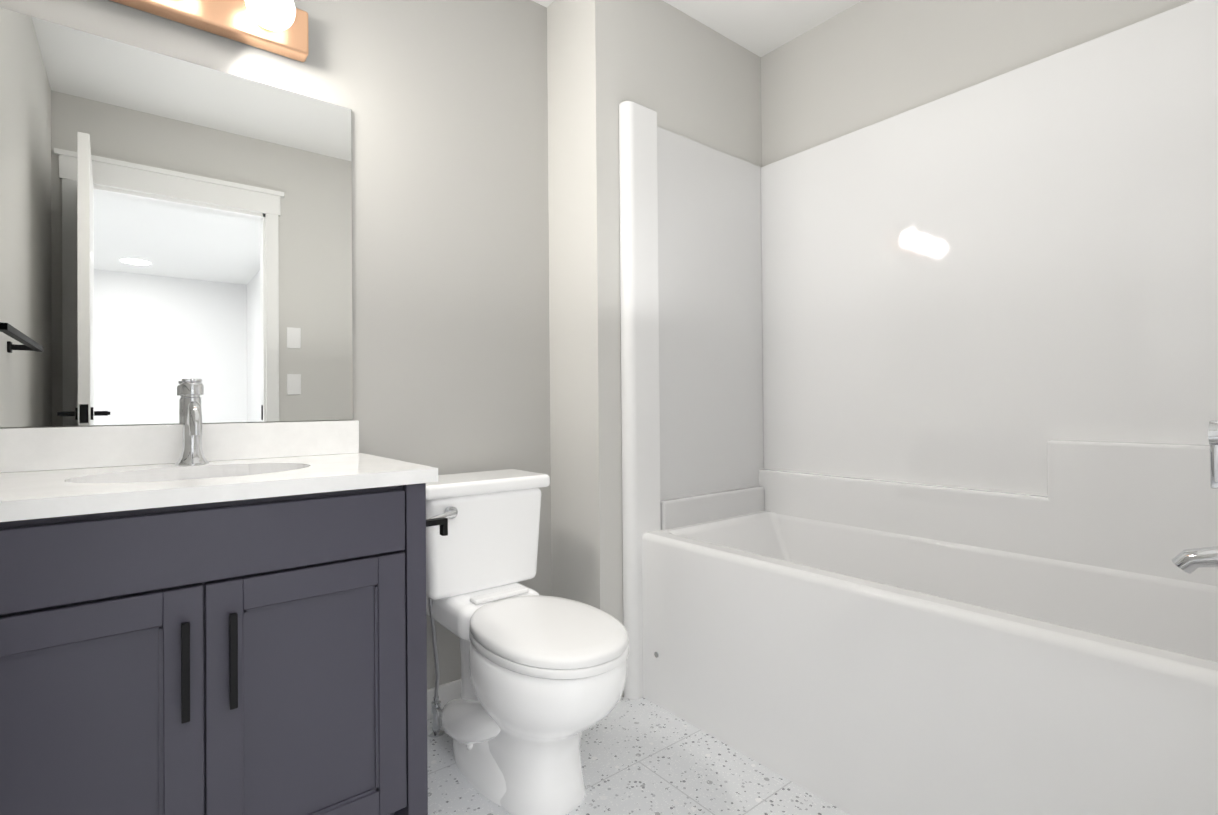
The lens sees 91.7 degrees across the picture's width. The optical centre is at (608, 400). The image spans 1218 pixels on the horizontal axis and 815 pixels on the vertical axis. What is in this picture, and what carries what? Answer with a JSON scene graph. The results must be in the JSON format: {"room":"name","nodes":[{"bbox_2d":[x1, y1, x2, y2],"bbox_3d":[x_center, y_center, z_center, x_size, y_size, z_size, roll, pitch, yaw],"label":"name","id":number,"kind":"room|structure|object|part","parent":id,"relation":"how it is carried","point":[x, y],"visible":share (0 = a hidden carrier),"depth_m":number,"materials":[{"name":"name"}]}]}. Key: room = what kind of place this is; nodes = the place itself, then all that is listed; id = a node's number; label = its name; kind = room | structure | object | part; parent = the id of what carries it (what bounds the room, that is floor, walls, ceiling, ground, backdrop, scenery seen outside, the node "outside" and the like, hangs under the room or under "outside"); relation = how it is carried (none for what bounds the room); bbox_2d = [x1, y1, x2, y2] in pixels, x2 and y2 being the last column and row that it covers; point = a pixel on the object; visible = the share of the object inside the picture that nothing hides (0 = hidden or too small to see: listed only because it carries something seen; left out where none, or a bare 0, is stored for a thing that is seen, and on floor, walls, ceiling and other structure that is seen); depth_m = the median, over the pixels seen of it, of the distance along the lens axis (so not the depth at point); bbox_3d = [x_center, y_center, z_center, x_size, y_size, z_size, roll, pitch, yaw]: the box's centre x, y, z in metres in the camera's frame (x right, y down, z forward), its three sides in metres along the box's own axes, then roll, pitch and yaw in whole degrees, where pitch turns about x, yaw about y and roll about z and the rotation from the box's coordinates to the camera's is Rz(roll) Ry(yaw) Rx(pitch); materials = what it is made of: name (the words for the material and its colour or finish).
{"room":"bathroom","nodes":[
{"label":"bathroom","id":0,"kind":"room"},
{"bbox_2d":[0,0,551,688],"bbox_3d":[-0.863,-0.218,1.702,1.580,2.440,0.108,0,-1,-39],"label":"wall","id":1,"kind":"structure","parent":0,"point":[168,224],"depth_m":1.63,"materials":[{"name":"grey paint"}]},
{"bbox_2d":[110,0,308,61],"bbox_3d":[-1.037,-1.004,1.402,0.607,0.121,0.172,0,-1,-39],"label":"sconce","id":2,"kind":"object","parent":1,"relation":"attached to","point":[279,27],"visible":1,"depth_m":1.50,"materials":[{"name":"orange metal"}]},
{"bbox_2d":[427,679,460,719],"bbox_3d":[-0.461,0.954,1.940,0.660,0.092,0.012,0,-1,-39],"label":"baseboard","id":3,"kind":"structure","parent":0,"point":[449,691],"depth_m":1.88,"materials":[{"name":"white wood"}]},
{"bbox_2d":[427,697,848,814],"bbox_3d":[0.147,1.015,1.230,2.560,0.050,2.080,0,-1,-39],"label":"floor","id":4,"kind":"structure","parent":0,"point":[642,756],"depth_m":1.55,"materials":[{"name":"tile"}]},
{"bbox_2d":[0,379,447,814],"bbox_3d":[-0.840,0.472,1.273,0.873,1.053,0.588,0,-1,-39],"label":"bathroom vanity","id":5,"kind":"object","parent":4,"relation":"on","point":[197,617],"visible":1,"depth_m":1.09,"materials":[{"name":"grey paint"}]},
{"bbox_3d":[-0.869,0.599,0.928,0.384,0.542,0.020,0,-1,-39],"label":"door","id":6,"kind":"part","parent":5,"relation":"part of","materials":[{"name":"grey paint"}]},
{"bbox_2d":[0,420,358,472],"bbox_3d":[-1.047,0.107,1.476,0.804,0.094,0.020,0,-1,-39],"label":"backsplash","id":7,"kind":"structure","parent":5,"relation":"on","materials":[{"name":"stone"}]},
{"bbox_3d":[-0.733,0.258,1.042,0.742,0.127,0.020,0,-1,-39],"label":"panel","id":8,"kind":"part","parent":5,"relation":"part of","materials":[{"name":"grey paint"}]},
{"bbox_2d":[0,453,437,521],"bbox_3d":[-0.870,0.167,1.261,0.812,0.030,0.576,0,-1,-39],"label":"countertop","id":9,"kind":"structure","parent":5,"relation":"on","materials":[{"name":"stone"}]},
{"bbox_2d":[175,379,208,465],"bbox_3d":[-0.976,0.051,1.388,0.068,0.206,0.164,0,-1,-39],"label":"faucet","id":10,"kind":"object","parent":9,"relation":"on","point":[192,454],"depth_m":1.41,"materials":[{"name":"silver metal"}]},
{"bbox_3d":[-0.578,0.598,1.161,0.354,0.542,0.020,0,-1,-39],"label":"door","id":11,"kind":"part","parent":5,"relation":"part of","materials":[{"name":"grey paint"}]},
{"bbox_2d":[426,469,628,814],"bbox_3d":[-0.241,0.612,1.589,0.400,0.768,0.752,0,-1,-39],"label":"toilet","id":12,"kind":"object","parent":4,"relation":"on","point":[543,680],"visible":0.98,"depth_m":1.47,"materials":[{"name":"white ceramic"}]},
{"bbox_3d":[-0.449,0.311,1.607,0.085,0.035,0.037,0,-1,-39],"label":"flush lever","id":13,"kind":"part","parent":12,"relation":"part of","materials":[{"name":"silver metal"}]},
{"bbox_3d":[-0.408,0.415,1.798,0.368,0.288,0.209,0,-1,-39],"label":"tank","id":14,"kind":"part","parent":12,"relation":"part of","materials":[{"name":"white ceramic"}]},
{"bbox_3d":[-0.406,0.251,1.795,0.400,0.040,0.232,0,-1,-39],"label":"tank lid","id":15,"kind":"part","parent":12,"relation":"part of","materials":[{"name":"white ceramic"}]},
{"bbox_3d":[-0.180,0.799,1.514,0.350,0.392,0.556,0,-1,-39],"label":"bowl","id":16,"kind":"part","parent":12,"relation":"part of","materials":[{"name":"white ceramic"}]},
{"bbox_3d":[-0.158,0.591,1.485,0.338,0.020,0.486,0,-1,-39],"label":"seat","id":17,"kind":"part","parent":12,"relation":"part of","materials":[{"name":"white plastic"}]},
{"bbox_3d":[-0.158,0.567,1.486,0.335,0.029,0.482,0,-1,-39],"label":"lid","id":18,"kind":"part","parent":12,"relation":"part of","materials":[{"name":"white plastic"}]},
{"bbox_2d":[619,0,1217,814],"bbox_3d":[0.822,-0.015,1.640,0.782,2.004,1.519,0,-1,-39],"label":"shower","id":19,"kind":"object","parent":4,"relation":"on","point":[919,406],"visible":1,"depth_m":1.69,"materials":[{"name":"white plastic"}]},
{"bbox_2d":[642,510,1217,814],"bbox_3d":[0.847,0.712,1.651,0.732,0.549,1.519,0,-1,-39],"label":"bathtub","id":20,"kind":"object","parent":19,"relation":"in","point":[873,668],"depth_m":1.41,"materials":[{"name":"white plastic"}]},
{"bbox_2d":[1171,420,1217,573],"bbox_3d":[1.256,0.171,1.171,0.170,0.377,0.211,0,-1,-39],"label":"faucet","id":21,"kind":"object","parent":19,"relation":"on","point":[1188,560],"depth_m":1.20,"materials":[{"name":"silver metal"}]},
{"bbox_2d":[547,0,761,696],"bbox_3d":[0.225,-0.223,2.392,0.980,2.440,0.390,0,-1,-39],"label":"wall","id":22,"kind":"structure","parent":0,"point":[679,72],"depth_m":2.04,"materials":[{"name":"white paint"}]},
{"bbox_2d":[532,0,861,56],"bbox_3d":[0.125,-1.480,1.247,2.560,0.060,2.080,0,-1,-39],"label":"ceiling","id":23,"kind":"structure","parent":0,"point":[760,28],"depth_m":2.23,"materials":[{"name":"white paint"}]},
{"bbox_2d":[761,0,1193,166],"bbox_3d":[1.218,-0.235,1.855,0.100,2.440,1.690,0,-1,-39],"label":"wall","id":24,"kind":"structure","parent":0,"point":[860,65],"depth_m":2.04,"materials":[{"name":"white paint"}]}
]}

